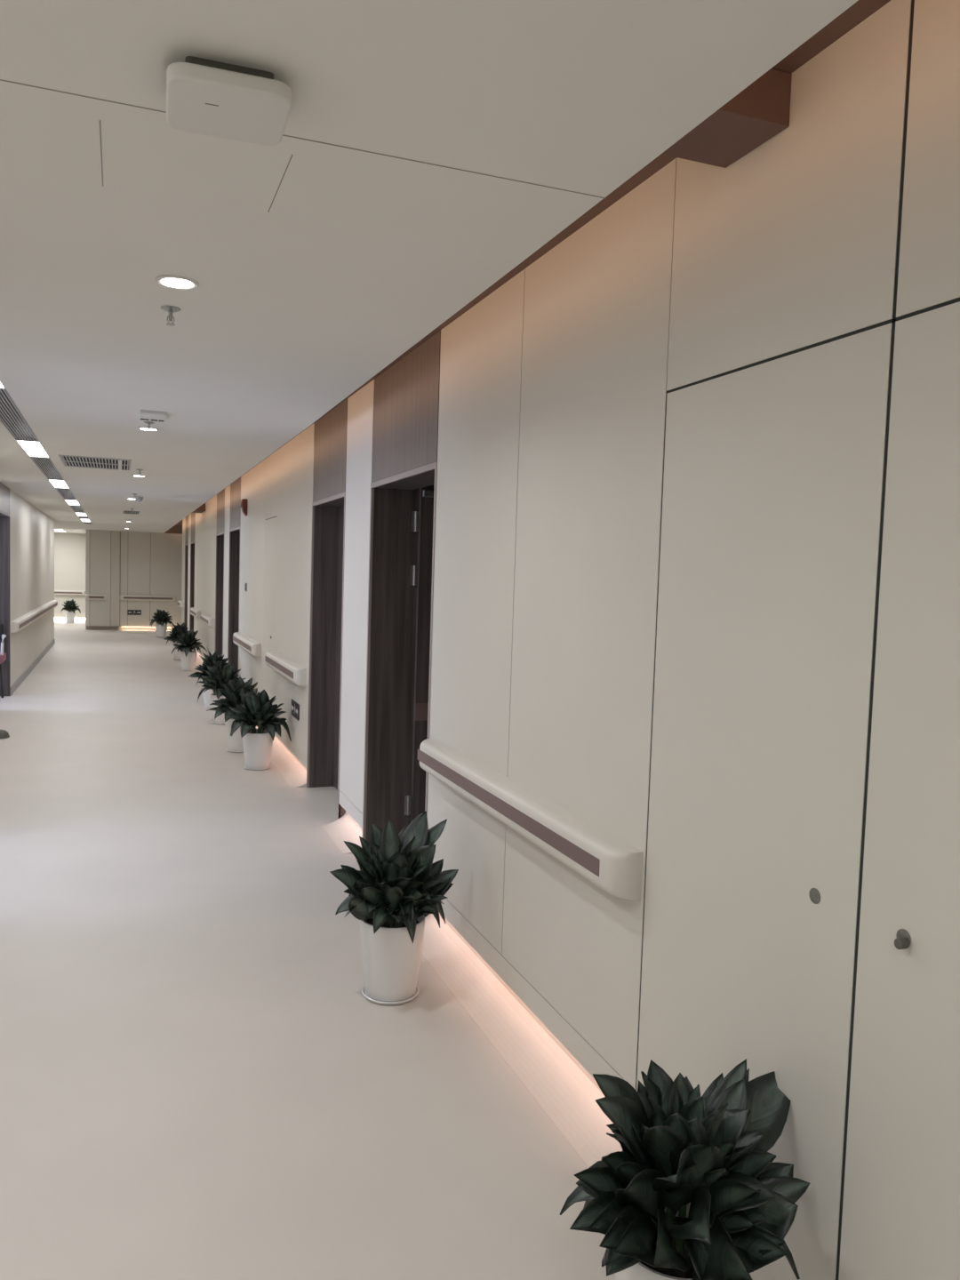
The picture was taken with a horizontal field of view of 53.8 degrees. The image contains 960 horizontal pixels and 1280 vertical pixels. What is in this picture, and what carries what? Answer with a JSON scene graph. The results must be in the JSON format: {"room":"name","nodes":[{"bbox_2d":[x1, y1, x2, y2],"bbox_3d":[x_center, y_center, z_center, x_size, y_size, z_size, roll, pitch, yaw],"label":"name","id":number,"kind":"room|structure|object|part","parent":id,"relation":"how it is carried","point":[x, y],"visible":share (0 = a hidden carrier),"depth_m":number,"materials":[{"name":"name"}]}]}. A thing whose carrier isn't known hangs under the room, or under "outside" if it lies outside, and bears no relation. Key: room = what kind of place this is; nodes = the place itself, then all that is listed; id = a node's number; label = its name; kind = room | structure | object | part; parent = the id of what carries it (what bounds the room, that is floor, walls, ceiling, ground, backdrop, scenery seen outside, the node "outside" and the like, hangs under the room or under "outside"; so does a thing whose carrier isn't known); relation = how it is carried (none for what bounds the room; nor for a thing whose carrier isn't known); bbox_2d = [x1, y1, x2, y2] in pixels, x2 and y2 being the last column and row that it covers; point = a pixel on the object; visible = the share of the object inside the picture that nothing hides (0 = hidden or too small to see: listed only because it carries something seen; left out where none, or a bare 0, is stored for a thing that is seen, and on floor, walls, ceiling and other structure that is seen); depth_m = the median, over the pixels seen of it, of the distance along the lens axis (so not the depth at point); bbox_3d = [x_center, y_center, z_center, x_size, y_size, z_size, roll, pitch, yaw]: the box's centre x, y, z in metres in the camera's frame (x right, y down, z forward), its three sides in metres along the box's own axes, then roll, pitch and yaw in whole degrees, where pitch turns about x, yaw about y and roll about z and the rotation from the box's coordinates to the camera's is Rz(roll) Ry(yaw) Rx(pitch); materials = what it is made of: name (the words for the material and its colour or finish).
{"room":"hospital interior","nodes":[
{"label":"hospital interior","id":0,"kind":"room"},
{"bbox_2d":[9,488,54,686],"bbox_3d":[-4.409,-0.276,7.820,0.120,2.580,25.750,0,4,-21],"label":"wall","id":1,"kind":"structure","parent":0,"point":[31,531],"depth_m":14.34,"materials":[{"name":"white paint"}]},
{"bbox_2d":[0,481,10,695],"bbox_3d":[-5.764,-0.536,11.119,0.303,2.579,1.300,0,4,-21],"label":"door","id":2,"kind":"structure","parent":1,"relation":"in","point":[4,491],"depth_m":11.73,"materials":[{"name":"brown wood"}]},
{"bbox_3d":[-5.598,-1.665,11.094,0.022,0.314,1.298,0,4,-21],"label":"header panel","id":3,"kind":"part","parent":2,"relation":"part of","materials":[{"name":"grey wood"}]},
{"bbox_2d":[10,638,55,695],"bbox_3d":[-4.386,0.956,7.925,0.012,0.110,25.748,0,4,-21],"label":"baseboard","id":4,"kind":"structure","parent":1,"relation":"attached to","point":[28,671],"depth_m":14.35,"materials":[{"name":"grey plastic"}]},
{"bbox_2d":[10,600,57,632],"bbox_3d":[-7.324,-0.460,15.735,0.090,0.136,8.200,0,4,-21],"label":"handrail","id":5,"kind":"object","parent":1,"relation":"attached to","point":[20,623],"visible":1,"depth_m":13.83,"materials":[{"name":"beige plastic"}]},
{"bbox_2d":[54,532,85,622],"bbox_3d":[-14.332,-1.834,26.635,6.240,2.580,0.100,0,4,-21],"label":"wall niche","id":6,"kind":"object","parent":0,"point":[69,548],"depth_m":27.49,"materials":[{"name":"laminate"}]},
{"bbox_2d":[54,590,85,595],"bbox_3d":[-12.239,-1.375,27.369,1.480,0.136,0.090,0,4,-21],"label":"handrail","id":7,"kind":"object","parent":6,"relation":"attached to","point":[56,592],"visible":0.56,"depth_m":27.46,"materials":[{"name":"beige plastic"}]},
{"bbox_2d":[85,529,182,629],"bbox_3d":[-9.677,-1.673,26.435,2.396,2.580,3.610,0,4,-21],"label":"wall","id":8,"kind":"structure","parent":0,"point":[151,564],"depth_m":24.81,"materials":[{"name":"beige paint"}]},
{"bbox_2d":[85,594,106,599],"bbox_3d":[-9.908,-1.105,24.404,0.520,0.136,0.090,0,4,-21],"label":"handrail","id":9,"kind":"object","parent":8,"relation":"attached to","point":[87,596],"visible":1,"depth_m":24.36,"materials":[{"name":"beige plastic"}]},
{"bbox_2d":[86,625,120,630],"bbox_3d":[-9.819,-0.315,24.635,0.860,0.100,0.120,0,4,-21],"label":"baseboard","id":10,"kind":"structure","parent":8,"relation":"attached to","point":[90,628],"depth_m":24.58,"materials":[{"name":"wood"}]},
{"bbox_2d":[127,609,141,615],"bbox_3d":[-9.105,-0.726,24.902,0.340,0.130,0.011,0,4,-21],"label":"exit sign","id":11,"kind":"object","parent":8,"relation":"attached to","point":[129,612],"visible":1,"depth_m":24.90,"materials":[{"name":"plastic"}]},
{"bbox_2d":[110,525,182,630],"bbox_3d":[-9.055,-1.663,24.913,2.430,2.800,0.050,0,4,-21],"label":"backing","id":12,"kind":"object","parent":8,"relation":"attached to","point":[176,529],"visible":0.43,"depth_m":25.03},
{"bbox_2d":[120,594,175,600],"bbox_3d":[-8.766,-1.105,24.960,1.390,0.136,0.090,0,4,-21],"label":"handrail","id":13,"kind":"object","parent":8,"relation":"attached to","point":[122,596],"visible":1,"depth_m":24.92,"materials":[{"name":"beige plastic"}]},
{"bbox_2d":[0,621,615,1279],"bbox_3d":[-5.758,0.733,12.240,12.000,0.100,35.200,0,4,-21],"label":"floor","id":14,"kind":"structure","parent":0,"point":[199,1078],"depth_m":3.29,"materials":[{"name":"beige plastic"}]},
{"bbox_2d":[0,623,6,697],"bbox_3d":[-6.010,0.271,11.386,0.522,0.921,0.455,0,4,-21],"label":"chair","id":15,"kind":"object","parent":14,"relation":"on","point":[3,655],"visible":1,"depth_m":11.60,"materials":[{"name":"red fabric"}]},
{"bbox_3d":[-5.897,0.490,11.642,0.027,0.457,0.063,4,5,35],"label":"leg","id":16,"kind":"part","parent":15,"relation":"part of","materials":[{"name":"black plastic"}]},
{"bbox_3d":[-6.089,-0.054,11.550,0.480,0.300,0.045,0,4,-21],"label":"backrest","id":17,"kind":"part","parent":15,"relation":"part of","materials":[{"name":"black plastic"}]},
{"bbox_3d":[-6.008,0.216,11.375,0.510,0.110,0.440,0,4,-21],"label":"seat","id":18,"kind":"part","parent":15,"relation":"part of","materials":[{"name":"red fabric"}]},
{"bbox_3d":[-5.796,0.058,11.480,0.058,0.226,0.340,0,4,-21],"label":"armrest","id":19,"kind":"part","parent":15,"relation":"part of","materials":[{"name":"white plastic"}]},
{"bbox_2d":[0,729,9,738],"bbox_3d":[-4.594,0.894,9.027,0.186,0.076,0.186,0,4,-21],"label":"door stop","id":20,"kind":"object","parent":14,"relation":"on","point":[4,734],"visible":1,"depth_m":9.00,"materials":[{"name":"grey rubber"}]},
{"bbox_2d":[60,599,80,623],"bbox_3d":[-11.797,-0.845,27.237,0.552,0.687,0.558,-2,5,-43],"label":"potted plant","id":21,"kind":"object","parent":14,"relation":"on","point":[70,605],"visible":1,"depth_m":27.13,"materials":[{"name":"green plant"}]},
{"bbox_3d":[-11.796,-0.663,27.234,0.262,0.305,0.262,-2,5,-43],"label":"pot","id":22,"kind":"part","parent":21,"relation":"part of","materials":[{"name":"white ceramic"}]},
{"bbox_2d":[150,608,174,638],"bbox_3d":[-7.597,-0.398,22.514,0.522,0.683,0.544,4,4,26],"label":"potted plant","id":23,"kind":"object","parent":14,"relation":"on","point":[160,618],"visible":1,"depth_m":22.43,"materials":[{"name":"green plant"}]},
{"bbox_3d":[-7.592,-0.218,22.521,0.262,0.305,0.262,4,4,26],"label":"pot","id":24,"kind":"part","parent":23,"relation":"part of","materials":[{"name":"white ceramic"}]},
{"bbox_2d":[163,622,191,660],"bbox_3d":[-5.473,0.021,17.171,0.552,0.687,0.558,4,4,29],"label":"potted plant","id":25,"kind":"object","parent":14,"relation":"on","point":[178,629],"visible":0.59,"depth_m":17.08,"materials":[{"name":"green plant"}]},
{"bbox_3d":[-5.466,0.202,17.194,0.262,0.305,0.262,4,4,29],"label":"pot","id":26,"kind":"part","parent":25,"relation":"part of","materials":[{"name":"white ceramic"}]},
{"bbox_2d":[171,628,206,671],"bbox_3d":[-4.763,0.157,15.481,0.544,0.683,0.522,4,4,33],"label":"potted plant","id":27,"kind":"object","parent":14,"relation":"on","point":[188,642],"visible":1,"depth_m":15.38,"materials":[{"name":"green plant"}]},
{"bbox_3d":[-4.775,0.337,15.483,0.262,0.305,0.262,4,5,33],"label":"pot","id":28,"kind":"part","parent":27,"relation":"part of","materials":[{"name":"white ceramic"}]},
{"bbox_2d":[187,650,230,707],"bbox_3d":[-3.242,0.470,11.452,0.552,0.687,0.558,2,4,9],"label":"potted plant","id":29,"kind":"object","parent":14,"relation":"on","point":[211,660],"visible":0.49,"depth_m":11.37,"materials":[{"name":"green plant"}]},
{"bbox_3d":[-3.240,0.650,11.479,0.262,0.305,0.262,2,4,9],"label":"pot","id":30,"kind":"part","parent":29,"relation":"part of","materials":[{"name":"white ceramic"}]},
{"bbox_2d":[197,661,245,724],"bbox_3d":[-2.780,0.564,10.278,0.522,0.683,0.544,3,4,12],"label":"potted plant","id":31,"kind":"object","parent":14,"relation":"on","point":[220,675],"visible":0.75,"depth_m":10.19,"materials":[{"name":"green plant"}]},
{"bbox_3d":[-2.797,0.743,10.292,0.262,0.305,0.262,3,4,12],"label":"pot","id":32,"kind":"part","parent":31,"relation":"part of","materials":[{"name":"white ceramic"}]},
{"bbox_2d":[208,676,257,752],"bbox_3d":[-2.236,0.682,8.726,0.558,0.687,0.552,0,4,-21],"label":"potted plant","id":33,"kind":"object","parent":14,"relation":"on","point":[232,692],"visible":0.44,"depth_m":8.63,"materials":[{"name":"green plant"}]},
{"bbox_3d":[-2.225,0.864,8.738,0.262,0.305,0.262,0,4,-21],"label":"pot","id":34,"kind":"part","parent":33,"relation":"part of","materials":[{"name":"white ceramic"}]},
{"bbox_2d":[224,688,291,769],"bbox_3d":[-1.872,0.744,7.981,0.544,0.683,0.522,0,4,-21],"label":"potted plant","id":35,"kind":"object","parent":14,"relation":"on","point":[257,709],"visible":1,"depth_m":7.90,"materials":[{"name":"green plant"}]},
{"bbox_3d":[-1.882,0.923,8.004,0.262,0.305,0.262,0,4,-21],"label":"pot","id":36,"kind":"part","parent":35,"relation":"part of","materials":[{"name":"white ceramic"}]},
{"bbox_2d":[329,811,458,1004],"bbox_3d":[-0.360,1.057,3.753,0.453,0.713,0.446,4,4,30],"label":"potted plant","id":37,"kind":"object","parent":14,"relation":"on","point":[397,882],"visible":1,"depth_m":3.68,"materials":[{"name":"green plant"}]},
{"bbox_3d":[-0.352,1.252,3.768,0.262,0.305,0.262,0,4,-21],"label":"pot","id":38,"kind":"part","parent":37,"relation":"part of","materials":[{"name":"white ceramic"}]},
{"bbox_2d":[559,1058,810,1279],"bbox_3d":[0.395,1.227,1.940,0.474,0.660,0.649,4,4,31],"label":"potted plant","id":39,"kind":"object","parent":14,"relation":"on","point":[694,1190],"visible":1,"depth_m":1.87,"materials":[{"name":"green plant"}]},
{"bbox_3d":[0.405,1.394,1.981,0.262,0.305,0.262,0,4,-21],"label":"pot","id":40,"kind":"part","parent":39,"relation":"part of","materials":[{"name":"white ceramic"}]},
{"bbox_2d":[0,0,858,533],"bbox_3d":[-7.527,-1.924,11.464,8.110,0.030,35.000,0,4,-21],"label":"ceiling","id":41,"kind":"structure","parent":0,"point":[356,257],"depth_m":2.23,"materials":[{"name":"paint"}]},
{"bbox_2d":[0,380,5,388],"bbox_3d":[-2.362,-1.293,4.406,0.160,0.032,1.120,0,4,-21],"label":"recessed light","id":42,"kind":"object","parent":41,"relation":"in","point":[2,386],"visible":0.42,"depth_m":4.88,"materials":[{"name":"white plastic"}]},
{"bbox_2d":[0,388,39,441],"bbox_3d":[-2.968,-1.412,5.990,0.160,0.022,2.276,0,4,-21],"label":"ceiling vent","id":43,"kind":"object","parent":41,"relation":"in","point":[5,391],"visible":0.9,"depth_m":6.10,"materials":[{"name":"grey metal"}]},
{"bbox_2d":[16,435,49,457],"bbox_3d":[-3.573,-1.540,7.574,0.160,0.032,1.120,0,4,-21],"label":"recessed light","id":44,"kind":"object","parent":41,"relation":"in","point":[33,449],"visible":0.67,"depth_m":7.54,"materials":[{"name":"white plastic"}]},
{"bbox_2d":[17,440,47,456],"bbox_3d":[-3.573,-1.533,7.574,0.152,0.010,1.108,0,4,-21],"label":"diffuser","id":45,"kind":"object","parent":44,"relation":"attached to","point":[33,449],"depth_m":7.54,"materials":[{"name":"white plastic"}]},
{"bbox_2d":[0,388,83,517],"bbox_3d":[-4.010,-1.701,8.720,0.200,0.110,26.150,0,4,-21],"label":"ceiling slot","id":46,"kind":"structure","parent":41,"relation":"attached to","point":[1,388],"depth_m":7.08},
{"bbox_2d":[30,456,63,480],"bbox_3d":[-4.182,-1.660,9.167,0.160,0.022,2.296,0,4,-21],"label":"ceiling vent","id":47,"kind":"object","parent":41,"relation":"in","point":[51,477],"visible":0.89,"depth_m":9.04,"materials":[{"name":"metal"}]},
{"bbox_2d":[48,476,69,488],"bbox_3d":[-4.795,-1.791,10.774,0.160,0.032,1.150,0,4,-21],"label":"recessed light","id":48,"kind":"object","parent":41,"relation":"in","point":[57,484],"visible":0.69,"depth_m":10.77,"materials":[{"name":"white plastic"}]},
{"bbox_2d":[49,480,68,487],"bbox_3d":[-4.796,-1.784,10.774,0.152,0.010,1.138,0,4,-21],"label":"diffuser","id":49,"kind":"object","parent":48,"relation":"attached to","point":[57,484],"depth_m":10.77,"materials":[{"name":"white"}]},
{"bbox_2d":[55,488,76,500],"bbox_3d":[-5.392,-1.908,12.335,0.160,0.022,2.196,0,4,-21],"label":"ceiling vent","id":50,"kind":"object","parent":41,"relation":"in","point":[57,489],"visible":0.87,"depth_m":12.30,"materials":[{"name":"metal"}]},
{"bbox_2d":[64,497,79,505],"bbox_3d":[-5.997,-2.037,13.918,0.160,0.032,1.200,0,4,-21],"label":"recessed light","id":51,"kind":"object","parent":41,"relation":"in","point":[69,502],"visible":0.66,"depth_m":13.94,"materials":[{"name":"white plastic"}]},
{"bbox_2d":[64,499,79,504],"bbox_3d":[-5.997,-2.030,13.919,0.152,0.010,1.188,0,4,-21],"label":"diffuser","id":52,"kind":"object","parent":51,"relation":"attached to","point":[70,502],"depth_m":13.94,"materials":[{"name":"white"}]},
{"bbox_2d":[69,504,84,512],"bbox_3d":[-6.611,-2.157,15.526,0.160,0.022,2.246,0,4,-21],"label":"ceiling vent","id":53,"kind":"object","parent":41,"relation":"in","point":[71,506],"visible":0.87,"depth_m":15.52,"materials":[{"name":"metal"}]},
{"bbox_2d":[75,511,87,516],"bbox_3d":[-7.225,-2.288,17.132,0.160,0.032,1.200,0,4,-21],"label":"recessed light","id":54,"kind":"object","parent":41,"relation":"in","point":[77,514],"visible":0.76,"depth_m":17.10,"materials":[{"name":"white plastic"}]},
{"bbox_2d":[76,512,86,516],"bbox_3d":[-7.225,-2.281,17.133,0.152,0.010,1.188,0,4,-21],"label":"diffuser","id":55,"kind":"object","parent":54,"relation":"attached to","point":[78,514],"depth_m":17.11,"materials":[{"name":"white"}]},
{"bbox_2d":[80,517,90,521],"bbox_3d":[-8.061,-2.459,19.322,0.160,0.032,1.300,0,4,-21],"label":"recessed light","id":56,"kind":"object","parent":41,"relation":"in","point":[83,520],"visible":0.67,"depth_m":19.37,"materials":[{"name":"white plastic"}]},
{"bbox_2d":[58,455,131,470],"bbox_3d":[-3.406,-1.571,8.397,0.570,0.009,0.900,0,4,-21],"label":"ceiling vent","id":57,"kind":"object","parent":41,"relation":"in","point":[68,460],"visible":1,"depth_m":8.35,"materials":[{"name":"white plastic"}]},
{"bbox_2d":[122,510,140,514],"bbox_3d":[-5.863,-2.145,15.893,0.260,0.008,0.900,0,4,-21],"label":"ceiling vent","id":58,"kind":"object","parent":41,"relation":"in","point":[124,511],"visible":0.97,"depth_m":15.88,"materials":[{"name":"metal"}]},
{"bbox_2d":[134,496,143,502],"bbox_3d":[-4.447,-1.833,12.326,0.110,0.066,0.110,0,4,-21],"label":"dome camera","id":59,"kind":"object","parent":41,"relation":"attached to","point":[138,499],"visible":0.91,"depth_m":12.29,"materials":[{"name":"white plastic"}]},
{"bbox_2d":[137,426,159,431],"bbox_3d":[-2.185,-1.389,6.227,0.132,0.008,0.132,0,4,-21],"label":"recessed light","id":60,"kind":"object","parent":41,"relation":"in","point":[140,428],"visible":0.88,"depth_m":6.21,"materials":[{"name":"white"}]},
{"bbox_2d":[143,421,154,431],"bbox_3d":[-2.086,-1.344,5.957,0.068,0.057,0.068,0,4,-21],"label":"sprinkler","id":61,"kind":"object","parent":41,"relation":"attached to","point":[148,423],"visible":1,"depth_m":5.95,"materials":[{"name":"metal"}]},
{"bbox_2d":[138,409,167,421],"bbox_3d":[-1.953,-1.337,5.643,0.150,0.022,0.260,0,4,-21],"label":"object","id":62,"kind":"object","parent":41,"relation":"attached to","point":[146,415],"visible":1,"depth_m":5.57,"materials":[{"name":"white plastic"}]},
{"bbox_2d":[160,305,180,326],"bbox_3d":[-1.089,-1.138,3.327,0.068,0.057,0.068,0,4,-21],"label":"sprinkler","id":63,"kind":"object","parent":41,"relation":"attached to","point":[171,309],"visible":1,"depth_m":3.32,"materials":[{"name":"metal"}]},
{"bbox_2d":[155,274,199,289],"bbox_3d":[-0.964,-1.138,3.010,0.132,0.008,0.132,0,4,-21],"label":"recessed light","id":64,"kind":"object","parent":41,"relation":"in","point":[171,281],"visible":1,"depth_m":2.99,"materials":[{"name":"white plastic"}]},
{"bbox_2d":[160,278,193,287],"bbox_3d":[-0.964,-1.137,3.010,0.101,0.007,0.101,0,4,-21],"label":"diffuser","id":65,"kind":"object","parent":64,"relation":"attached to","point":[171,283],"depth_m":3.00,"materials":[{"name":"white"}]},
{"bbox_2d":[165,56,292,145],"bbox_3d":[-0.475,-1.017,1.778,0.220,0.056,0.216,1,4,-19],"label":"wireless access point","id":66,"kind":"object","parent":41,"relation":"attached to","point":[204,97],"visible":1,"depth_m":1.73,"materials":[{"name":"white plastic"}]},
{"bbox_2d":[0,79,606,212],"bbox_3d":[-0.845,-1.075,2.053,2.276,0.001,0.457,0,4,-21],"label":"joint","id":67,"kind":"object","parent":41,"relation":"attached to","point":[0,79],"visible":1,"depth_m":2.06,"materials":[{"name":"grey"}]},
{"bbox_2d":[175,0,891,525],"bbox_3d":[-2.673,-1.853,10.909,1.020,0.210,30.500,0,4,-21],"label":"ceiling trim","id":68,"kind":"structure","parent":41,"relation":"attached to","point":[861,10],"depth_m":2.61,"materials":[{"name":"brown wood"}]},
{"bbox_2d":[192,503,205,512],"bbox_3d":[-5.061,-2.310,16.455,0.476,0.139,0.800,0,4,-21],"label":"bracket","id":69,"kind":"object","parent":68,"relation":"attached to","point":[202,508],"visible":0.35,"depth_m":16.16,"materials":[{"name":"wood"}]},
{"bbox_2d":[662,68,791,167],"bbox_3d":[0.421,-1.201,2.109,0.476,0.114,0.235,0,4,-21],"label":"ceiling bulkhead","id":70,"kind":"object","parent":68,"relation":"attached to","point":[759,112],"visible":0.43,"depth_m":2.09,"materials":[{"name":"brown wood"}]},
{"bbox_2d":[181,0,959,1089],"bbox_3d":[-2.614,-0.552,11.049,0.250,2.780,30.530,0,4,-21],"label":"wall","id":71,"kind":"structure","parent":0,"point":[789,245],"depth_m":2.96,"materials":[{"name":"white paint"}]},
{"bbox_2d":[177,600,183,607],"bbox_3d":[-6.852,-0.826,21.656,0.090,0.136,0.850,0,4,-21],"label":"handrail","id":72,"kind":"object","parent":71,"relation":"attached to","point":[180,603],"visible":1,"depth_m":21.28,"materials":[{"name":"beige plastic"}]},
{"bbox_2d":[184,515,188,627],"bbox_3d":[-6.298,-1.295,20.677,0.249,2.800,1.000,0,4,-21],"label":"door","id":73,"kind":"structure","parent":71,"relation":"in","point":[187,517],"depth_m":21.07,"materials":[{"name":"brown wood"}]},
{"bbox_3d":[-6.591,-1.020,21.111,0.016,2.175,0.022,0,4,-21],"label":"casing","id":74,"kind":"part","parent":73,"relation":"part of","materials":[{"name":"wood"}]},
{"bbox_3d":[-6.366,-2.396,20.565,0.020,0.595,0.976,0,4,-21],"label":"header panel","id":75,"kind":"part","parent":73,"relation":"part of","materials":[{"name":"grey wood"}]},
{"bbox_2d":[189,512,196,650],"bbox_3d":[-5.657,-1.164,19.000,0.249,2.800,1.200,0,4,-21],"label":"door","id":76,"kind":"structure","parent":71,"relation":"in","point":[193,515],"depth_m":19.49,"materials":[{"name":"brown wood"}]},
{"bbox_3d":[-5.986,-0.896,19.528,0.016,2.175,0.022,0,4,-21],"label":"casing","id":77,"kind":"part","parent":76,"relation":"part of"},
{"bbox_3d":[-5.725,-2.264,18.888,0.020,0.595,1.176,0,4,-21],"label":"header panel","id":78,"kind":"part","parent":76,"relation":"part of","materials":[{"name":"grey wood"}]},
{"bbox_2d":[190,607,201,618],"bbox_3d":[-5.295,-0.507,17.580,0.090,0.136,1.600,0,4,-21],"label":"handrail","id":79,"kind":"object","parent":71,"relation":"attached to","point":[196,612],"visible":0.95,"depth_m":17.06,"materials":[{"name":"beige plastic"}]},
{"bbox_2d":[200,613,215,627],"bbox_3d":[-4.384,-0.321,15.195,0.090,0.136,1.520,0,4,-21],"label":"handrail","id":80,"kind":"object","parent":71,"relation":"attached to","point":[209,620],"visible":1,"depth_m":14.76,"materials":[{"name":"beige plastic"}]},
{"bbox_2d":[214,488,224,656],"bbox_3d":[-3.699,-0.763,13.876,0.249,2.800,1.160,0,4,-21],"label":"door","id":81,"kind":"structure","parent":71,"relation":"in","point":[220,496],"depth_m":14.35,"materials":[{"name":"brown wood"}]},
{"bbox_3d":[-4.021,-0.494,14.385,0.016,2.175,0.022,0,4,-21],"label":"casing","id":82,"kind":"part","parent":81,"relation":"part of","materials":[{"name":"wood"}]},
{"bbox_3d":[-3.768,-1.864,13.764,0.020,0.595,1.136,0,4,-21],"label":"header panel","id":83,"kind":"part","parent":81,"relation":"part of","materials":[{"name":"grey wood"}]},
{"bbox_3d":[-3.615,-0.411,13.325,0.016,2.175,0.022,0,4,-21],"label":"casing","id":84,"kind":"part","parent":81,"relation":"part of","materials":[{"name":"wood"}]},
{"bbox_2d":[227,477,240,677],"bbox_3d":[-3.041,-0.629,12.152,0.249,2.800,1.200,0,4,-21],"label":"door","id":85,"kind":"structure","parent":71,"relation":"in","point":[234,563],"depth_m":12.65,"materials":[{"name":"brown wood"}]},
{"bbox_3d":[-3.369,-0.361,12.680,0.016,2.175,0.022,0,4,-21],"label":"casing","id":86,"kind":"part","parent":85,"relation":"part of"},
{"bbox_3d":[-3.124,-1.413,12.059,0.015,0.030,1.200,0,4,-21],"label":"header trim","id":87,"kind":"part","parent":85,"relation":"part of","materials":[{"name":"wood"}]},
{"bbox_3d":[-3.109,-1.729,12.040,0.020,0.595,1.176,0,4,-21],"label":"header panel","id":88,"kind":"part","parent":85,"relation":"part of","materials":[{"name":"grey wood"}]},
{"bbox_3d":[-2.950,-0.275,11.582,0.016,2.175,0.022,0,4,-21],"label":"casing","id":89,"kind":"part","parent":85,"relation":"part of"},
{"bbox_2d":[240,498,247,516],"bbox_3d":[-2.727,-1.530,10.914,0.068,0.190,0.110,0,4,-21],"label":"fire alarm","id":90,"kind":"object","parent":71,"relation":"attached to","point":[244,502],"visible":1,"depth_m":10.87,"materials":[{"name":"red plastic"}]},
{"bbox_2d":[232,632,261,656],"bbox_3d":[-2.625,0.039,10.592,0.090,0.136,1.800,0,4,-21],"label":"handrail","id":91,"kind":"object","parent":71,"relation":"attached to","point":[252,646],"visible":1,"depth_m":10.17,"materials":[{"name":"beige plastic"}]},
{"bbox_2d":[265,650,306,685],"bbox_3d":[-1.689,0.231,8.142,0.090,0.136,1.620,0,4,-21],"label":"handrail","id":92,"kind":"object","parent":71,"relation":"attached to","point":[296,673],"visible":1,"depth_m":7.79,"materials":[{"name":"beige plastic"}]},
{"bbox_2d":[291,699,299,720],"bbox_3d":[-1.531,0.577,7.832,0.011,0.130,0.340,0,4,-21],"label":"exit sign","id":93,"kind":"object","parent":71,"relation":"attached to","point":[295,707],"visible":1,"depth_m":7.79,"materials":[{"name":"plastic"}]},
{"bbox_2d":[306,399,347,819],"bbox_3d":[-0.989,-0.209,6.781,0.249,2.800,1.130,0,4,-21],"label":"door","id":94,"kind":"structure","parent":71,"relation":"in","point":[330,440],"depth_m":7.26,"materials":[{"name":"brown wood"}]},
{"bbox_3d":[-1.305,0.062,7.276,0.016,2.175,0.022,0,4,-21],"label":"casing","id":95,"kind":"part","parent":94,"relation":"part of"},
{"bbox_3d":[-1.072,-0.993,6.688,0.015,0.030,1.130,0,4,-21],"label":"header trim","id":96,"kind":"part","parent":94,"relation":"part of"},
{"bbox_3d":[-1.057,-1.309,6.669,0.020,0.595,1.106,0,4,-21],"label":"header panel","id":97,"kind":"part","parent":94,"relation":"part of","materials":[{"name":"grey wood"}]},
{"bbox_3d":[-0.910,0.143,6.244,0.016,2.175,0.022,0,4,-21],"label":"casing","id":98,"kind":"part","parent":94,"relation":"part of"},
{"bbox_2d":[195,650,622,1167],"bbox_3d":[-3.322,0.682,12.443,0.171,0.130,20.948,0,4,-21],"label":"baseboard","id":99,"kind":"structure","parent":71,"relation":"attached to","point":[560,1084],"depth_m":3.45,"materials":[{"name":"beige wood-grain laminate"}]},
{"bbox_2d":[417,738,643,900],"bbox_3d":[0.081,0.593,3.510,0.090,0.136,1.873,0,4,-21],"label":"handrail","id":100,"kind":"object","parent":71,"relation":"attached to","point":[611,863],"visible":1,"depth_m":3.09,"materials":[{"name":"beige plastic"}]},
{"bbox_2d":[501,0,959,1279],"bbox_3d":[-2.110,-0.422,9.465,0.058,2.800,27.200,0,4,-21],"label":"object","id":101,"kind":"object","parent":71,"relation":"attached to","point":[894,319],"visible":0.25,"depth_m":1.86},
{"bbox_2d":[636,322,892,1279],"bbox_3d":[0.619,0.445,2.253,0.020,2.166,0.794,0,4,-21],"label":"door","id":102,"kind":"structure","parent":71,"relation":"in","point":[773,470],"depth_m":2.13,"materials":[{"name":"beige laminate"}]},
{"bbox_2d":[838,301,959,1279],"bbox_3d":[0.896,0.503,1.498,0.042,2.166,0.799,0,4,-21],"label":"door","id":103,"kind":"structure","parent":71,"relation":"in","point":[900,1219],"depth_m":1.75,"materials":[{"name":"beige laminate"}]},
{"bbox_3d":[0.784,0.565,1.759,0.021,0.020,0.020,0,4,-21],"label":"lock knob","id":104,"kind":"part","parent":103,"relation":"part of","materials":[{"name":"grey metal"}]},
{"bbox_3d":[1.153,0.034,5.273,2.677,2.650,3.200,0,4,-21],"label":"wall","id":105,"kind":"structure","parent":0,"visible":0},
{"bbox_2d":[362,330,440,917],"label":"door","id":106,"kind":"structure","parent":105,"relation":"in","point":[403,506],"depth_m":5.61,"materials":[{"name":"brown wood"}]},
{"bbox_3d":[-0.664,0.193,5.599,0.016,2.175,0.022,0,4,-21],"label":"casing","id":107,"kind":"part","parent":106,"relation":"part of","materials":[{"name":"wood"}]},
{"bbox_3d":[-0.413,-0.858,4.965,0.015,0.030,1.230,0,4,-21],"label":"header trim","id":108,"kind":"part","parent":106,"relation":"part of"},
{"bbox_3d":[-0.398,-1.174,4.946,0.020,0.595,1.206,0,4,-21],"label":"header panel","id":109,"kind":"part","parent":106,"relation":"part of","materials":[{"name":"grey wood"}]},
{"bbox_3d":[-0.234,0.281,4.474,0.016,2.175,0.022,0,4,-21],"label":"casing","id":110,"kind":"part","parent":106,"relation":"part of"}
]}

